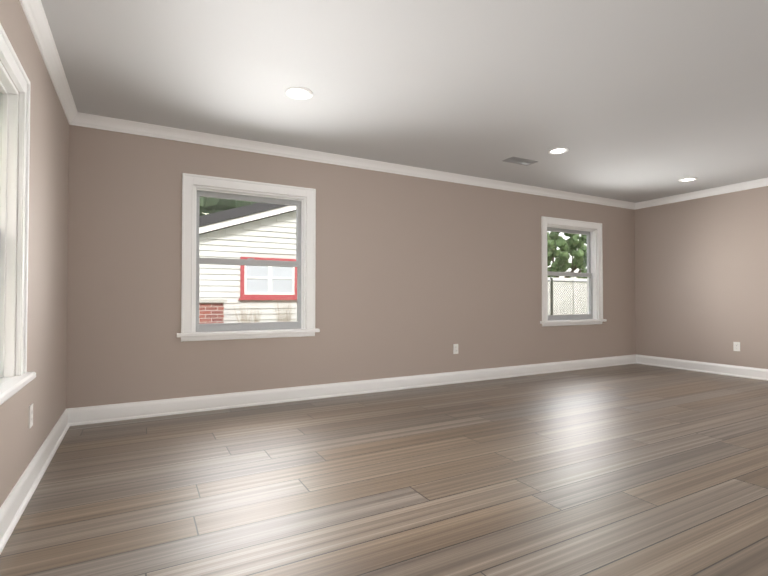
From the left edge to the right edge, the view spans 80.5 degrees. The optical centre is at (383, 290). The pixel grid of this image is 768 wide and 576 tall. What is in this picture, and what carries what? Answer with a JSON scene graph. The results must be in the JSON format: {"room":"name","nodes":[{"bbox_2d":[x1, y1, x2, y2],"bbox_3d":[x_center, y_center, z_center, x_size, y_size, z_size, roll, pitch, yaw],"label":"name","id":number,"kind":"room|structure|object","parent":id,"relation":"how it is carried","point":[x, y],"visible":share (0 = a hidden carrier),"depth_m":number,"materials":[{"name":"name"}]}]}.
{"room":"empty living room","nodes":[
{"label":"empty living room","id":0,"kind":"room"},
{"bbox_2d":[0,0,68,506],"bbox_3d":[-0.859,-0.228,0.391,0.150,2.460,7.135,1,-1,-28],"label":"wall","id":1,"kind":"structure","parent":0,"point":[44,393],"depth_m":2.60,"materials":[{"name":"paint"}]},
{"bbox_2d":[0,23,35,404],"bbox_3d":[-1.497,-0.280,1.602,0.238,1.474,1.290,1,-1,-28],"label":"window","id":2,"kind":"structure","parent":1,"relation":"in","point":[15,376],"depth_m":2.06,"materials":[{"name":"white wood"}]},
{"bbox_2d":[29,403,32,428],"bbox_3d":[-1.851,0.657,2.378,0.008,0.116,0.072,1,-1,-28],"label":"electrical outlet","id":3,"kind":"object","parent":1,"relation":"attached to","point":[30,415],"visible":1,"depth_m":2.36,"materials":[{"name":"white plastic"}]},
{"bbox_2d":[0,408,71,553],"bbox_3d":[-0.782,0.936,0.417,0.030,0.134,7.020,1,-1,-28],"label":"baseboard","id":4,"kind":"structure","parent":1,"relation":"attached to","point":[15,503],"depth_m":2.30,"materials":[{"name":"white wood"}]},
{"bbox_2d":[19,0,78,123],"bbox_3d":[-0.761,-1.412,0.451,0.060,0.090,6.990,1,-1,-28],"label":"crown molding","id":5,"kind":"structure","parent":1,"relation":"attached to","point":[34,12],"depth_m":2.63,"materials":[{"name":"white wood"}]},
{"bbox_2d":[66,125,635,408],"bbox_3d":[0.661,-0.142,5.351,7.540,2.460,0.150,1,-1,-28],"label":"wall","id":6,"kind":"structure","parent":0,"point":[416,276],"depth_m":4.66,"materials":[{"name":"paint"}]},
{"bbox_2d":[177,173,319,341],"bbox_3d":[-1.259,-0.286,4.301,1.290,1.469,0.238,1,-1,-28],"label":"window","id":7,"kind":"structure","parent":6,"relation":"in","point":[304,263],"depth_m":4.25,"materials":[{"name":"white wood"}]},
{"bbox_2d":[69,112,634,209],"bbox_3d":[0.711,-1.329,5.280,7.240,0.090,0.060,1,-1,-28],"label":"crown molding","id":8,"kind":"structure","parent":6,"relation":"attached to","point":[85,120],"depth_m":4.51,"materials":[{"name":"white wood"}]},
{"bbox_2d":[72,354,635,425],"bbox_3d":[0.704,1.019,5.252,7.240,0.134,0.030,1,-1,-28],"label":"baseboard","id":9,"kind":"structure","parent":6,"relation":"attached to","point":[164,407],"depth_m":4.47,"materials":[{"name":"white wood"}]},
{"bbox_2d":[453,344,457,353],"bbox_3d":[0.848,0.688,5.348,0.072,0.116,0.008,1,-1,-28],"label":"electrical outlet","id":10,"kind":"object","parent":6,"relation":"attached to","point":[455,348],"visible":1,"depth_m":5.34,"materials":[{"name":"white plastic"}]},
{"bbox_2d":[540,216,606,326],"bbox_3d":[2.608,-0.250,6.389,1.290,1.469,0.238,1,-1,-28],"label":"window","id":11,"kind":"structure","parent":6,"relation":"in","point":[594,273],"depth_m":6.46,"materials":[{"name":"white wood"}]},
{"bbox_2d":[0,363,767,575],"bbox_3d":[2.392,1.082,2.125,7.540,0.100,7.435,1,-1,-28],"label":"floor","id":12,"kind":"structure","parent":0,"point":[636,469],"depth_m":2.40,"materials":[{"name":"brown wood"}]},
{"bbox_2d":[41,0,767,202],"bbox_3d":[2.392,-1.477,2.169,7.540,0.100,7.435,1,-1,-28],"label":"ceiling","id":13,"kind":"structure","parent":0,"point":[635,101],"depth_m":3.05,"materials":[{"name":"paint"}]},
{"bbox_2d":[285,87,312,99],"bbox_3d":[-0.605,-1.405,3.234,0.196,0.008,0.196,1,-1,-28],"label":"recessed light","id":14,"kind":"object","parent":13,"relation":"in","point":[299,93],"visible":1,"depth_m":3.23,"materials":[{"name":"white plastic"}]},
{"bbox_2d":[503,157,537,165],"bbox_3d":[1.452,-1.378,4.834,0.360,0.007,0.160,1,-1,-28],"label":"ceiling vent","id":15,"kind":"object","parent":13,"relation":"in","point":[521,161],"visible":1,"depth_m":4.83,"materials":[{"name":"silver metal"}]},
{"bbox_2d":[548,147,568,153],"bbox_3d":[1.727,-1.383,4.493,0.196,0.008,0.196,1,-1,-28],"label":"recessed light","id":16,"kind":"object","parent":13,"relation":"in","point":[560,150],"visible":1,"depth_m":4.48,"materials":[{"name":"white"}]},
{"bbox_2d":[678,177,697,181],"bbox_3d":[3.742,-1.365,5.581,0.196,0.008,0.196,1,-1,-28],"label":"recessed light","id":17,"kind":"object","parent":13,"relation":"in","point":[688,179],"visible":0.98,"depth_m":5.57,"materials":[{"name":"white plastic"}]},
{"bbox_2d":[635,186,767,368],"bbox_3d":[5.643,-0.167,3.902,0.150,2.460,7.135,1,-1,-28],"label":"wall","id":18,"kind":"structure","parent":0,"point":[701,279],"depth_m":6.14,"materials":[{"name":"paint"}]},
{"bbox_2d":[635,177,767,209],"bbox_3d":[5.556,-1.353,3.862,0.060,0.090,6.990,1,-1,-28],"label":"crown molding","id":19,"kind":"structure","parent":18,"relation":"attached to","point":[762,182],"depth_m":6.11,"materials":[{"name":"white wood"}]},
{"bbox_2d":[636,354,767,380],"bbox_3d":[5.562,0.995,3.842,0.030,0.134,7.020,1,-1,-28],"label":"baseboard","id":20,"kind":"structure","parent":18,"relation":"attached to","point":[723,369],"depth_m":6.11,"materials":[{"name":"white wood"}]},
{"bbox_2d":[733,342,739,350],"bbox_3d":[4.517,0.715,5.806,0.008,0.116,0.072,1,-1,-28],"label":"electrical outlet","id":21,"kind":"object","parent":18,"relation":"attached to","point":[736,346],"visible":1,"depth_m":5.80,"materials":[{"name":"white plastic"}]},
{"label":"outside","id":22,"kind":"structure","parent":0,"visible":0},
{"bbox_3d":[-5.438,1.831,19.517,130.000,0.200,120.000,1,-1,-28],"label":"ground","id":23,"kind":"structure","parent":22,"visible":0},
{"bbox_2d":[199,197,256,215],"bbox_3d":[-7.120,-1.839,17.926,4.334,7.118,4.172,1,-1,-28],"label":"tree","id":24,"kind":"object","parent":23,"relation":"on","point":[207,207],"depth_m":16.60,"materials":[{"name":"green plant"}]},
{"bbox_2d":[199,203,296,331],"bbox_3d":[-2.463,-0.374,13.204,9.460,3.991,7.800,1,-1,-28],"label":"house","id":25,"kind":"structure","parent":23,"relation":"on","point":[231,217],"depth_m":9.23,"materials":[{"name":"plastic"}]},
{"bbox_2d":[232,297,264,330],"bbox_3d":[-2.504,0.793,8.444,0.645,1.506,0.590,1,-1,-28],"label":"bush","id":26,"kind":"object","parent":23,"relation":"on","point":[253,315],"depth_m":8.48,"materials":[{"name":"beige plant"}]},
{"bbox_2d":[272,291,294,321],"bbox_3d":[-1.885,0.739,8.790,0.618,1.625,0.579,1,-1,-28],"label":"bush","id":27,"kind":"object","parent":23,"relation":"on","point":[285,320],"depth_m":8.78,"materials":[{"name":"beige plant"}]},
{"bbox_2d":[547,232,586,278],"bbox_3d":[7.262,-1.017,18.491,5.270,5.489,5.123,1,-1,-28],"label":"tree","id":28,"kind":"object","parent":23,"relation":"on","point":[581,248],"depth_m":17.19,"materials":[{"name":"green plant"}]},
{"bbox_2d":[548,277,587,314],"bbox_3d":[5.354,0.627,12.181,7.272,1.955,0.068,1,-1,-28],"label":"chain-link fence","id":29,"kind":"object","parent":23,"relation":"on","point":[551,286],"depth_m":11.84,"materials":[{"name":"grey metal"}]},
{"bbox_2d":[548,276,587,320],"bbox_3d":[6.912,0.565,14.558,7.350,2.160,0.150,1,-1,-28],"label":"fence","id":30,"kind":"object","parent":23,"relation":"on","point":[573,298],"depth_m":13.89,"materials":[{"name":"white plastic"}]}
]}

